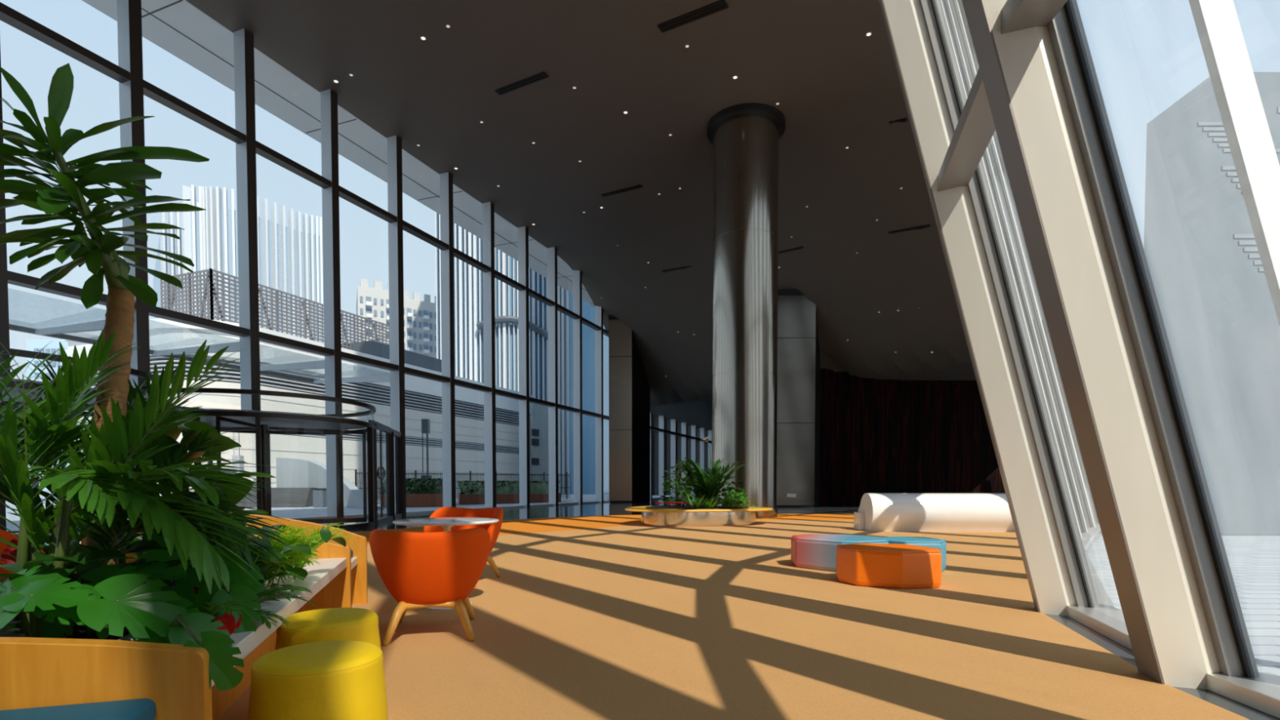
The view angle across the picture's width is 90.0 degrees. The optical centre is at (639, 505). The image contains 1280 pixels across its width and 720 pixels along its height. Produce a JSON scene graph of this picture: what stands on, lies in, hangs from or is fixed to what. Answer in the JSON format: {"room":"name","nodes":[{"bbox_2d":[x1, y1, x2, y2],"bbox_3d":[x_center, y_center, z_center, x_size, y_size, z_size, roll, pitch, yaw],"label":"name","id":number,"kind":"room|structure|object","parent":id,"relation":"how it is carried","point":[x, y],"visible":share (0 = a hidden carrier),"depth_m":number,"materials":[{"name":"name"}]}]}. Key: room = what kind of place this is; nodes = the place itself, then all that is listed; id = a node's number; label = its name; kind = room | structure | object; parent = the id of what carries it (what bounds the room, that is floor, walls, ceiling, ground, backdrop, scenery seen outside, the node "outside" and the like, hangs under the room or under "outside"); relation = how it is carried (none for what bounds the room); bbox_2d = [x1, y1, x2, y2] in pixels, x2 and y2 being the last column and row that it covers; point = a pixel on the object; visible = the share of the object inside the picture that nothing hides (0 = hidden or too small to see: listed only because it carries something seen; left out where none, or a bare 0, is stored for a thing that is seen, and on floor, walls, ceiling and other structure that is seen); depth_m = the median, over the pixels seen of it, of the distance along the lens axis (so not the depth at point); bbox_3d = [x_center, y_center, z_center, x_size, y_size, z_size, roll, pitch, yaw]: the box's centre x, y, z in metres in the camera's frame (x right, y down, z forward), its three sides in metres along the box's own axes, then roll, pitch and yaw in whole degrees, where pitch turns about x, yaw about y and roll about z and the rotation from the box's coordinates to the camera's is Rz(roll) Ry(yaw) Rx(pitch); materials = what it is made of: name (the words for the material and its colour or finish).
{"room":"lobby","nodes":[
{"label":"lobby","id":0,"kind":"room"},
{"bbox_2d":[185,0,976,430],"bbox_3d":[7.621,-9.155,23.664,28.732,6.650,84.288,1,2,21],"label":"ceiling","id":1,"kind":"structure","parent":0,"point":[836,86],"depth_m":21.28,"materials":[{"name":"paint"}]},
{"bbox_2d":[81,0,595,306],"bbox_3d":[-8.008,-12.810,26.239,2.350,0.509,77.281,1,2,21],"label":"trim","id":2,"kind":"structure","parent":1,"relation":"attached to","point":[178,27],"depth_m":19.92,"materials":[{"name":"white"}]},
{"bbox_2d":[494,71,548,95],"bbox_3d":[-3.462,-12.314,18.691,1.802,0.068,0.240,1,2,29],"label":"ceiling vent","id":3,"kind":"object","parent":1,"relation":"in","point":[543,75],"visible":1,"depth_m":18.66,"materials":[{"name":"black metal"}]},
{"bbox_2d":[600,184,642,196],"bbox_3d":[-0.730,-12.525,25.501,1.795,0.069,0.200,1,2,28],"label":"ceiling vent","id":4,"kind":"object","parent":1,"relation":"in","point":[639,186],"visible":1,"depth_m":25.44,"materials":[{"name":"black metal"}]},
{"bbox_2d":[662,266,691,272],"bbox_3d":[1.899,-11.553,31.271,1.956,0.217,0.200,2,2,40],"label":"ceiling vent","id":5,"kind":"object","parent":1,"relation":"in","point":[684,267],"visible":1,"depth_m":31.27,"materials":[{"name":"black metal"}]},
{"bbox_2d":[657,0,728,32],"bbox_3d":[1.307,-12.226,16.001,1.815,0.071,0.300,1,2,29],"label":"ceiling vent","id":6,"kind":"object","parent":1,"relation":"in","point":[718,6],"visible":1,"depth_m":15.96,"materials":[{"name":"black metal"}]},
{"bbox_2d":[777,246,803,253],"bbox_3d":[6.408,-10.916,27.461,1.399,0.142,0.200,2,3,44],"label":"ceiling vent","id":7,"kind":"object","parent":1,"relation":"in","point":[799,247],"visible":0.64,"depth_m":27.33,"materials":[{"name":"black metal"}]},
{"bbox_2d":[888,224,930,233],"bbox_3d":[10.160,-10.384,24.121,1.506,0.193,0.200,2,2,42],"label":"ceiling vent","id":8,"kind":"object","parent":1,"relation":"in","point":[926,225],"visible":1,"depth_m":24.02,"materials":[{"name":"black metal"}]},
{"bbox_2d":[44,497,1279,719],"bbox_3d":[7.742,0.325,24.300,29.045,0.158,83.580,1,2,21],"label":"floor","id":9,"kind":"structure","parent":0,"point":[594,611],"depth_m":4.21,"materials":[{"name":"stone"}]},
{"bbox_2d":[0,528,45,579],"bbox_3d":[-4.049,0.509,4.019,0.762,0.789,0.789,-1,2,-30],"label":"lounge chair","id":10,"kind":"object","parent":9,"relation":"on","point":[8,536],"visible":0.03,"depth_m":4.26,"materials":[{"name":"orange fabric"}]},
{"bbox_2d":[0,2,135,535],"bbox_3d":[-11.817,-5.840,13.052,0.450,12.900,2.472,1,2,21],"label":"window","id":11,"kind":"structure","parent":9,"relation":"on","point":[9,15],"depth_m":12.47,"materials":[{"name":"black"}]},
{"bbox_2d":[0,346,159,544],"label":"door","id":12,"kind":"structure","parent":9,"relation":"on","point":[25,353],"depth_m":9.70,"materials":[{"name":"grey"}]},
{"bbox_2d":[116,0,249,466],"bbox_3d":[-10.844,-5.916,15.451,0.400,12.900,2.709,1,2,21],"label":"window","id":13,"kind":"structure","parent":9,"relation":"on","point":[131,92],"depth_m":14.22,"materials":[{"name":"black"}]},
{"bbox_2d":[8,319,390,383],"bbox_3d":[-13.545,-4.149,14.308,3.653,0.280,18.487,1,2,21],"label":"entrance canopy","id":14,"kind":"object","parent":13,"relation":"attached to","point":[56,331],"visible":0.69,"depth_m":17.86,"materials":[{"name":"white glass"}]},
{"bbox_2d":[0,514,367,719],"bbox_3d":[-2.329,0.517,2.845,1.550,0.845,5.190,-1,2,-17],"label":"bench","id":15,"kind":"object","parent":9,"relation":"on","point":[82,677],"visible":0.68,"depth_m":1.67,"materials":[{"name":"brown wood"}]},
{"bbox_2d":[0,538,75,573],"bbox_3d":[-2.141,0.283,2.524,0.554,0.338,0.129,-1,2,-20],"label":"anthurium","id":16,"kind":"object","parent":15,"relation":"on","point":[11,550],"visible":0.19,"depth_m":2.40,"materials":[{"name":"red plant"}]},
{"bbox_2d":[0,565,96,638],"bbox_3d":[-1.804,0.331,1.891,0.360,0.274,0.283,0,2,0],"label":"monstera","id":17,"kind":"object","parent":15,"relation":"on","point":[41,588],"visible":0.9,"depth_m":1.89,"materials":[{"name":"green plant"}]},
{"bbox_2d":[0,697,155,719],"bbox_3d":[-1.337,0.546,1.074,0.520,0.070,1.075,-1,2,-17],"label":"seat cushion","id":18,"kind":"object","parent":15,"relation":"on","point":[37,708],"depth_m":1.57,"materials":[{"name":"teal fabric"}]},
{"bbox_2d":[0,540,191,639],"bbox_3d":[-1.969,0.294,2.198,0.786,0.341,0.777,0,2,0],"label":"leafy shrub","id":19,"kind":"object","parent":15,"relation":"on","point":[84,559],"visible":0.27,"depth_m":2.11,"materials":[{"name":"green plant"}]},
{"bbox_2d":[0,62,209,565],"bbox_3d":[-2.132,-0.675,2.562,1.380,2.293,0.681,1,2,37],"label":"tree","id":20,"kind":"object","parent":15,"relation":"on","point":[97,251],"visible":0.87,"depth_m":2.54,"materials":[{"name":"green plant"}]},
{"bbox_2d":[0,329,279,633],"bbox_3d":[-1.909,-0.074,2.254,1.617,1.092,0.728,1,2,23],"label":"areca palm","id":21,"kind":"object","parent":15,"relation":"on","point":[91,486],"visible":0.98,"depth_m":2.14,"materials":[{"name":"green plant"}]},
{"bbox_2d":[0,349,293,571],"bbox_3d":[-2.207,-0.087,2.639,1.974,1.148,0.822,1,2,20],"label":"areca palm","id":22,"kind":"object","parent":15,"relation":"on","point":[120,521],"visible":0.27,"depth_m":2.42,"materials":[{"name":"green plant"}]},
{"bbox_2d":[76,561,244,690],"bbox_3d":[-1.447,0.350,1.909,0.724,0.308,0.335,1,2,39],"label":"monstera","id":23,"kind":"object","parent":15,"relation":"on","point":[134,599],"visible":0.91,"depth_m":1.89,"materials":[{"name":"green plant"}]},
{"bbox_2d":[80,517,291,592],"bbox_3d":[-2.047,0.255,3.045,0.750,0.378,0.898,0,2,0],"label":"leafy shrub","id":24,"kind":"object","parent":15,"relation":"on","point":[277,526],"visible":0.09,"depth_m":3.08,"materials":[{"name":"green plant"}]},
{"bbox_2d":[132,529,265,633],"bbox_3d":[-1.639,0.275,2.386,0.416,0.363,0.589,-1,2,-30],"label":"monstera","id":25,"kind":"object","parent":15,"relation":"on","point":[243,591],"visible":0.44,"depth_m":2.24,"materials":[{"name":"green plant"}]},
{"bbox_2d":[124,420,275,587],"bbox_3d":[-2.098,0.057,2.902,0.787,0.890,1.027,-1,2,-21],"label":"plant","id":26,"kind":"object","parent":15,"relation":"on","point":[195,427],"visible":0.19,"depth_m":2.83,"materials":[{"name":"green plant"}]},
{"bbox_2d":[194,586,241,635],"bbox_3d":[-1.526,0.370,2.274,0.144,0.182,0.389,-2,2,-41],"label":"anthurium","id":27,"kind":"object","parent":15,"relation":"on","point":[228,622],"visible":0.31,"depth_m":2.16,"materials":[{"name":"red plant"}]},
{"bbox_2d":[102,526,346,599],"bbox_3d":[-1.806,0.270,2.742,0.776,0.398,0.909,0,2,0],"label":"leafy shrub","id":28,"kind":"object","parent":15,"relation":"on","point":[326,535],"visible":0.26,"depth_m":2.91,"materials":[{"name":"green plant"}]},
{"bbox_2d":[117,557,346,687],"bbox_3d":[-1.814,0.445,3.057,0.400,0.065,2.870,-1,2,-17],"label":"countertop","id":29,"kind":"structure","parent":15,"relation":"on","point":[318,576],"depth_m":2.89,"materials":[{"name":"white stone"}]},
{"bbox_2d":[153,584,316,642],"bbox_3d":[-1.418,0.393,2.213,0.430,0.186,0.739,1,2,30],"label":"fern","id":30,"kind":"object","parent":15,"relation":"on","point":[268,613],"visible":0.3,"depth_m":2.35,"materials":[{"name":"green plant"}]},
{"bbox_2d":[125,521,354,588],"bbox_3d":[-1.840,0.247,3.236,0.675,0.324,1.066,0,2,13],"label":"fern","id":31,"kind":"object","parent":15,"relation":"on","point":[295,558],"visible":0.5,"depth_m":3.15,"materials":[{"name":"green plant"}]},
{"bbox_2d":[211,609,298,719],"bbox_3d":[-1.938,0.706,3.027,0.040,0.455,2.870,-1,2,-17],"label":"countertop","id":32,"kind":"structure","parent":15,"relation":"on","point":[222,700],"depth_m":3.14,"materials":[{"name":"stone"}]},
{"bbox_2d":[144,387,375,529],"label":"door","id":33,"kind":"structure","parent":9,"relation":"on","point":[246,421],"depth_m":15.61,"materials":[{"name":"grey"}]},
{"bbox_2d":[233,28,333,519],"bbox_3d":[-9.874,-5.997,17.979,0.450,12.900,2.709,1,2,21],"label":"window","id":34,"kind":"structure","parent":9,"relation":"on","point":[243,40],"depth_m":16.72,"materials":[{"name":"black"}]},
{"bbox_2d":[248,640,387,719],"bbox_3d":[-1.075,0.719,2.154,0.422,0.470,0.422,-1,2,-17],"label":"pouf","id":35,"kind":"object","parent":9,"relation":"on","point":[341,679],"visible":1,"depth_m":2.01,"materials":[{"name":"yellow fabric"}]},
{"bbox_2d":[275,607,381,649],"bbox_3d":[-1.345,0.699,2.774,0.422,0.470,0.422,1,2,21],"label":"pouf","id":36,"kind":"object","parent":9,"relation":"on","point":[348,624],"visible":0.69,"depth_m":2.64,"materials":[{"name":"yellow fabric"}]},
{"bbox_2d":[320,88,399,518],"bbox_3d":[-8.881,-6.078,20.498,0.450,12.900,2.709,1,2,21],"label":"window","id":37,"kind":"structure","parent":9,"relation":"on","point":[329,98],"depth_m":19.27,"materials":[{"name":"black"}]},
{"bbox_2d":[366,419,403,524],"bbox_3d":[-7.235,-0.895,18.306,0.209,2.680,4.096,0,2,-11],"label":"door","id":38,"kind":"structure","parent":9,"relation":"on","point":[390,433],"depth_m":18.69,"materials":[{"name":"grey metal"}]},
{"bbox_2d":[386,135,449,515],"bbox_3d":[-7.888,-6.158,23.017,0.450,12.900,2.709,1,2,21],"label":"window","id":39,"kind":"structure","parent":9,"relation":"on","point":[394,157],"depth_m":21.77,"materials":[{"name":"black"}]},
{"bbox_2d":[368,527,490,645],"bbox_3d":[-1.440,0.517,4.440,0.789,0.745,0.762,0,2,-14],"label":"lounge chair","id":40,"kind":"object","parent":9,"relation":"on","point":[420,570],"visible":1,"depth_m":4.15,"materials":[{"name":"orange fabric"}]},
{"bbox_2d":[392,517,498,609],"bbox_3d":[-1.630,0.486,5.418,0.860,0.727,0.860,0,2,0],"label":"round table","id":41,"kind":"object","parent":9,"relation":"on","point":[446,523],"visible":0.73,"depth_m":5.22,"materials":[{"name":"white"}]},
{"bbox_2d":[423,506,503,587],"bbox_3d":[-1.860,0.421,6.766,0.789,0.789,0.762,0,2,8],"label":"lounge chair","id":42,"kind":"object","parent":9,"relation":"on","point":[493,529],"visible":0.35,"depth_m":6.97,"materials":[{"name":"orange fabric"}]},
{"bbox_2d":[440,172,491,508],"bbox_3d":[-6.895,-6.239,25.535,0.450,12.900,2.709,1,2,21],"label":"window","id":43,"kind":"structure","parent":9,"relation":"on","point":[446,179],"depth_m":24.31,"materials":[{"name":"black metal"}]},
{"bbox_2d":[482,201,526,508],"bbox_3d":[-5.902,-6.319,28.054,0.450,12.900,2.709,1,2,21],"label":"window","id":44,"kind":"structure","parent":9,"relation":"on","point":[488,217],"depth_m":26.83,"materials":[{"name":"black metal"}]},
{"bbox_2d":[517,226,555,506],"bbox_3d":[-4.910,-6.400,30.573,0.450,12.900,2.709,1,2,21],"label":"window","id":45,"kind":"structure","parent":9,"relation":"on","point":[522,232],"depth_m":29.35,"materials":[{"name":"black"}]},
{"bbox_2d":[547,247,579,505],"bbox_3d":[-3.917,-6.480,33.092,0.450,12.900,2.709,1,2,21],"label":"window","id":46,"kind":"structure","parent":9,"relation":"on","point":[552,251],"depth_m":31.85,"materials":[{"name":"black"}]},
{"bbox_2d":[573,270,601,503],"bbox_3d":[-2.924,-6.404,35.615,0.450,12.586,2.709,1,2,21],"label":"window","id":47,"kind":"structure","parent":9,"relation":"on","point":[577,274],"depth_m":34.37,"materials":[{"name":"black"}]},
{"bbox_2d":[595,306,609,502],"bbox_3d":[-1.931,-5.841,38.154,0.450,11.300,2.709,1,2,21],"label":"window","id":48,"kind":"structure","parent":9,"relation":"on","point":[598,310],"depth_m":36.91,"materials":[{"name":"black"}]},
{"bbox_2d":[608,315,649,502],"bbox_3d":[-0.578,-5.599,38.399,1.304,10.800,3.563,1,2,22],"label":"wall","id":49,"kind":"structure","parent":9,"relation":"on","point":[628,385],"depth_m":37.15,"materials":[{"name":"black"}]},
{"bbox_2d":[649,411,663,499],"bbox_3d":[1.048,-3.559,45.791,0.450,6.250,2.709,1,2,21],"label":"window","id":50,"kind":"structure","parent":9,"relation":"on","point":[651,428],"depth_m":44.54,"materials":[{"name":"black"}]},
{"bbox_2d":[658,415,675,498],"bbox_3d":[2.041,-3.640,48.310,0.450,6.250,2.709,1,2,21],"label":"window","id":51,"kind":"structure","parent":9,"relation":"on","point":[661,418],"depth_m":47.06,"materials":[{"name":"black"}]},
{"bbox_2d":[670,418,685,497],"bbox_3d":[3.034,-3.720,50.829,0.450,6.250,2.709,1,2,21],"label":"window","id":52,"kind":"structure","parent":9,"relation":"on","point":[673,422],"depth_m":49.56,"materials":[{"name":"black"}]},
{"bbox_2d":[681,422,695,497],"bbox_3d":[4.027,-3.800,53.347,0.450,6.250,2.709,1,2,21],"label":"window","id":53,"kind":"structure","parent":9,"relation":"on","point":[684,424],"depth_m":52.06,"materials":[{"name":"white"}]},
{"bbox_2d":[690,425,704,497],"bbox_3d":[5.020,-3.881,55.866,0.450,6.250,2.709,1,2,21],"label":"window","id":54,"kind":"structure","parent":9,"relation":"on","point":[693,427],"depth_m":54.57,"materials":[{"name":"white"}]},
{"bbox_2d":[624,505,773,526],"bbox_3d":[1.535,0.260,16.986,3.867,0.440,3.392,0,2,0],"label":"planter","id":55,"kind":"object","parent":9,"relation":"on","point":[658,515],"visible":0.96,"depth_m":15.84,"materials":[{"name":"white stone"}]},
{"bbox_2d":[661,462,706,506],"bbox_3d":[1.155,-0.522,16.719,1.262,1.220,1.104,0,2,0],"label":"leafy shrub","id":56,"kind":"object","parent":55,"relation":"on","point":[688,486],"visible":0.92,"depth_m":16.60,"materials":[{"name":"green plant"}]},
{"bbox_2d":[680,493,724,508],"bbox_3d":[1.522,-0.116,16.023,0.893,0.388,1.046,-2,3,-45],"label":"spiky plant","id":57,"kind":"object","parent":55,"relation":"on","point":[697,503],"visible":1,"depth_m":15.95,"materials":[{"name":"green plant"}]},
{"bbox_2d":[679,457,747,507],"bbox_3d":[1.915,-0.617,16.685,1.780,1.341,1.985,-1,2,-20],"label":"bushy palm","id":58,"kind":"object","parent":55,"relation":"on","point":[713,485],"visible":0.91,"depth_m":16.58,"materials":[{"name":"green plant"}]},
{"bbox_2d":[714,479,747,506],"bbox_3d":[2.410,-0.346,17.009,1.005,0.858,1.076,0,2,0],"label":"leafy shrub","id":59,"kind":"object","parent":55,"relation":"on","point":[724,489],"visible":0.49,"depth_m":16.98,"materials":[{"name":"green plant"}]},
{"bbox_2d":[709,489,756,507],"bbox_3d":[2.299,-0.143,16.207,1.023,0.510,1.133,-2,2,-41],"label":"leafy shrub","id":60,"kind":"object","parent":55,"relation":"on","point":[740,500],"visible":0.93,"depth_m":16.14,"materials":[{"name":"green plant"}]},
{"bbox_2d":[699,427,711,472],"bbox_3d":[6.013,-3.962,58.385,0.450,6.250,2.709,1,2,21],"label":"window","id":61,"kind":"structure","parent":9,"relation":"on","point":[702,433],"depth_m":57.10,"materials":[{"name":"white"}]},
{"bbox_2d":[706,102,785,517],"bbox_3d":[3.460,-6.122,21.115,2.540,12.950,2.540,0,2,0],"label":"round column","id":62,"kind":"structure","parent":9,"relation":"on","point":[744,138],"depth_m":20.21,"materials":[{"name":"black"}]},
{"bbox_2d":[776,288,820,507],"bbox_3d":[7.608,-4.869,30.411,1.780,9.850,3.739,1,2,22],"label":"square column","id":63,"kind":"structure","parent":9,"relation":"on","point":[798,355],"depth_m":29.08,"materials":[{"name":"black concrete"}]},
{"bbox_2d":[791,533,888,571],"bbox_3d":[2.501,0.583,7.979,0.998,0.370,1.204,-1,2,-38],"label":"pouf","id":64,"kind":"object","parent":9,"relation":"on","point":[810,551],"visible":0.68,"depth_m":7.72,"materials":[{"name":"leather"}]},
{"bbox_2d":[835,542,942,588],"bbox_3d":[2.580,0.621,6.702,1.000,0.375,0.918,0,2,0],"label":"pouf","id":65,"kind":"object","parent":9,"relation":"on","point":[891,566],"visible":1,"depth_m":6.33,"materials":[{"name":"orange fabric"}]},
{"bbox_2d":[881,536,946,572],"bbox_3d":[3.279,0.590,7.753,0.758,0.370,0.815,0,2,0],"label":"pouf","id":66,"kind":"object","parent":9,"relation":"on","point":[920,541],"visible":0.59,"depth_m":7.47,"materials":[{"name":"blue fabric"}]},
{"bbox_2d":[853,493,1015,532],"bbox_3d":[6.918,0.148,14.221,4.034,0.839,0.938,0,2,4],"label":"bench","id":67,"kind":"object","parent":9,"relation":"on","point":[877,512],"visible":0.8,"depth_m":13.87,"materials":[{"name":"white"}]},
{"bbox_2d":[879,0,1076,616],"bbox_3d":[1.915,-5.646,5.424,3.593,13.000,0.264,1,2,18],"label":"column","id":68,"kind":"structure","parent":9,"relation":"on","point":[1002,402],"depth_m":5.17,"materials":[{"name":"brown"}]},
{"bbox_2d":[940,0,1082,538],"bbox_3d":[6.135,-5.846,11.676,3.620,13.000,0.329,1,2,18],"label":"column","id":69,"kind":"structure","parent":9,"relation":"on","point":[940,0],"depth_m":11.46,"materials":[{"name":"brown"}]},
{"bbox_2d":[941,3,1089,549],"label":"window","id":70,"kind":"structure","parent":9,"relation":"on","point":[1086,542],"depth_m":10.97,"materials":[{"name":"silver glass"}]},
{"bbox_2d":[947,0,1088,532],"bbox_3d":[7.314,-5.895,13.222,3.621,13.000,0.334,1,2,18],"label":"column","id":71,"kind":"structure","parent":9,"relation":"on","point":[948,0],"depth_m":13.02,"materials":[{"name":"brown"}]},
{"bbox_2d":[942,0,1094,542],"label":"window","id":72,"kind":"structure","parent":9,"relation":"on","point":[1085,535],"depth_m":12.78,"materials":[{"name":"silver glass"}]},
{"bbox_2d":[948,0,1101,536],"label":"window","id":73,"kind":"structure","parent":9,"relation":"on","point":[1091,527],"depth_m":14.27,"materials":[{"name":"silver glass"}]},
{"bbox_2d":[919,0,1132,650],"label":"window","id":74,"kind":"structure","parent":9,"relation":"on","point":[971,120],"depth_m":5.01,"materials":[{"name":"silver metal"}]},
{"bbox_2d":[956,0,1095,527],"bbox_3d":[8.563,-5.945,14.766,3.623,13.000,0.340,1,2,18],"label":"column","id":75,"kind":"structure","parent":9,"relation":"on","point":[957,0],"depth_m":14.59,"materials":[{"name":"brown"}]},
{"bbox_2d":[957,0,1100,527],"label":"window","id":76,"kind":"structure","parent":9,"relation":"on","point":[965,23],"depth_m":15.58,"materials":[{"name":"clear glass"}]},
{"bbox_2d":[961,0,1220,689],"bbox_3d":[1.387,-5.589,3.631,3.598,13.000,0.270,1,2,18],"label":"column","id":77,"kind":"structure","parent":9,"relation":"on","point":[1170,637],"depth_m":3.34,"materials":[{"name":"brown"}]},
{"bbox_2d":[1086,559,1097,577],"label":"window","id":78,"kind":"structure","parent":9,"relation":"on","point":[1093,573],"depth_m":7.16,"materials":[{"name":"glass"}]},
{"bbox_2d":[1091,576,1114,607],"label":"window","id":79,"kind":"structure","parent":9,"relation":"on","point":[1103,597],"depth_m":5.55,"materials":[{"name":"glass"}]},
{"bbox_2d":[1000,0,1279,719],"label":"window","id":80,"kind":"structure","parent":9,"relation":"on","point":[1239,680],"depth_m":3.23,"materials":[{"name":"silver metal"}]},
{"bbox_2d":[652,413,707,495],"bbox_3d":[14.000,-4.948,61.873,26.000,8.000,0.300,0,2,0],"label":"wall","id":81,"kind":"structure","parent":0,"point":[655,418],"depth_m":61.71,"materials":[{"name":"black"}]},
{"bbox_2d":[707,430,711,469],"bbox_3d":[7.006,-4.042,60.904,0.450,6.250,2.709,1,2,21],"label":"window","id":82,"kind":"structure","parent":81,"relation":"in","point":[709,432],"depth_m":59.61,"materials":[{"name":"white"}]},
{"bbox_2d":[818,368,1004,506],"bbox_3d":[16.200,-5.171,31.251,16.800,10.400,0.300,0,2,0],"label":"wall","id":83,"kind":"structure","parent":0,"point":[877,436],"depth_m":31.16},
{"label":"outside","id":84,"kind":"structure","parent":0,"visible":0},
{"bbox_2d":[5,490,1279,675],"bbox_3d":[0.000,-0.677,60.009,600.000,0.100,600.000,0,2,0],"label":"paving","id":85,"kind":"object","parent":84,"point":[1254,561],"depth_m":8.84,"materials":[{"name":"grey concrete"}]},
{"bbox_2d":[26,339,69,490],"bbox_3d":[-127.931,-20.828,151.787,10.625,38.000,25.250,0,2,0],"label":"block","id":86,"kind":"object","parent":85,"relation":"on","point":[33,345],"visible":0.09,"depth_m":138.97,"materials":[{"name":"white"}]},
{"bbox_2d":[231,408,244,472],"bbox_3d":[-27.589,-3.387,43.914,0.500,6.326,0.500,0,2,0],"label":"pylon","id":87,"kind":"object","parent":85,"relation":"on","point":[239,457],"visible":0.3,"depth_m":43.70,"materials":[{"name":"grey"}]},
{"bbox_2d":[153,184,324,342],"bbox_3d":[-111.934,-37.547,167.350,69.678,66.726,53.073,0,2,0],"label":"tower","id":88,"kind":"structure","parent":85,"relation":"on","point":[291,260],"depth_m":148.91,"materials":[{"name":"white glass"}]},
{"bbox_2d":[189,475,316,507],"bbox_3d":[-21.839,-0.917,36.230,7.317,1.880,6.197,0,2,-10],"label":"steps","id":89,"kind":"structure","parent":85,"relation":"on","point":[280,496],"depth_m":34.64,"materials":[{"name":"stone"}]},
{"bbox_2d":[60,318,533,497],"bbox_3d":[-29.831,-7.648,70.434,31.146,13.150,48.932,0,2,0],"label":"banded building","id":90,"kind":"structure","parent":85,"relation":"on","point":[423,397],"depth_m":57.02,"materials":[{"name":"white concrete"}]},
{"bbox_2d":[160,268,389,350],"bbox_3d":[-32.630,-16.384,61.223,6.163,5.100,21.266,1,2,21],"label":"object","id":91,"kind":"structure","parent":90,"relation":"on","point":[171,292],"depth_m":54.44,"materials":[{"name":"grey"}]},
{"bbox_2d":[341,340,389,359],"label":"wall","id":92,"kind":"structure","parent":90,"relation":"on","point":[380,349],"depth_m":63.04,"materials":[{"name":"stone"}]},
{"bbox_2d":[404,349,441,372],"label":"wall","id":93,"kind":"structure","parent":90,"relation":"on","point":[411,357],"depth_m":69.17,"materials":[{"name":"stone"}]},
{"bbox_2d":[311,488,326,506],"bbox_3d":[-16.890,-0.398,33.763,0.560,1.000,0.500,0,2,0],"label":"litter bin","id":94,"kind":"object","parent":85,"relation":"on","point":[319,495],"visible":0.88,"depth_m":33.55,"materials":[{"name":"grey metal"}]},
{"bbox_2d":[275,457,383,510],"bbox_3d":[-16.803,-1.360,35.125,13.374,2.836,1.631,2,2,43],"label":"wall","id":95,"kind":"structure","parent":85,"relation":"on","point":[290,472],"depth_m":37.93,"materials":[{"name":"grey stone"}]},
{"bbox_2d":[355,278,436,358],"bbox_3d":[-51.716,-24.358,138.689,21.357,42.194,23.208,0,2,0],"label":"apartment block","id":96,"kind":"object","parent":85,"relation":"on","point":[373,304],"visible":0.19,"depth_m":131.64,"materials":[{"name":"grey concrete"}]},
{"bbox_2d":[377,477,443,507],"bbox_3d":[-12.643,-0.773,36.480,3.937,1.574,6.559,-1,2,-17],"label":"hedge","id":97,"kind":"object","parent":85,"relation":"on","point":[420,492],"visible":0.6,"depth_m":34.46,"materials":[{"name":"plant"}]},
{"bbox_2d":[421,418,431,478],"bbox_3d":[-13.840,-2.852,41.430,0.500,5.416,0.500,0,2,0],"label":"pylon","id":98,"kind":"object","parent":85,"relation":"on","point":[425,423],"visible":0.66,"depth_m":41.22,"materials":[{"name":"grey metal"}]},
{"bbox_2d":[355,469,569,500],"bbox_3d":[-12.077,-1.419,45.967,15.456,2.100,0.124,-1,2,-31],"label":"iron fence","id":99,"kind":"object","parent":85,"relation":"on","point":[469,474],"visible":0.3,"depth_m":45.85,"materials":[{"name":"black metal"}]},
{"bbox_2d":[435,211,548,462],"bbox_3d":[-21.686,-40.411,109.466,23.081,76.150,38.598,0,2,0],"label":"building","id":100,"kind":"structure","parent":85,"relation":"on","point":[468,279],"depth_m":93.42,"materials":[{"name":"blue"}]},
{"bbox_2d":[457,480,560,504],"bbox_3d":[-8.903,-0.944,43.423,4.863,1.474,10.911,2,2,41],"label":"hedge","id":101,"kind":"object","parent":85,"relation":"on","point":[472,492],"visible":0.8,"depth_m":41.00,"materials":[{"name":"plant"}]},
{"bbox_2d":[531,403,548,483],"bbox_3d":[-13.528,-7.850,89.282,3.449,12.350,6.375,0,2,0],"label":"stone wing","id":102,"kind":"object","parent":85,"relation":"on","point":[540,418],"visible":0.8,"depth_m":87.37,"materials":[{"name":"grey"}]},
{"bbox_2d":[557,284,608,494],"bbox_3d":[-6.363,-36.741,86.171,7.777,70.300,15.400,0,2,0],"label":"tower","id":103,"kind":"structure","parent":85,"relation":"on","point":[565,298],"depth_m":79.57,"materials":[{"name":"blue glass"}]},
{"bbox_2d":[1143,71,1279,535],"bbox_3d":[18.789,-4.678,16.609,14.460,10.651,2.506,-1,2,-24],"label":"tower block","id":104,"kind":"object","parent":85,"relation":"on","point":[1222,327],"visible":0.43,"depth_m":14.86,"materials":[{"name":"grey"}]},
{"bbox_2d":[1188,0,1279,326],"bbox_3d":[3.110,-5.027,4.062,3.184,12.150,0.122,1,2,18],"label":"outer fin","id":105,"kind":"object","parent":85,"relation":"on","point":[1243,117],"visible":1,"depth_m":3.92,"materials":[{"name":"white metal"}]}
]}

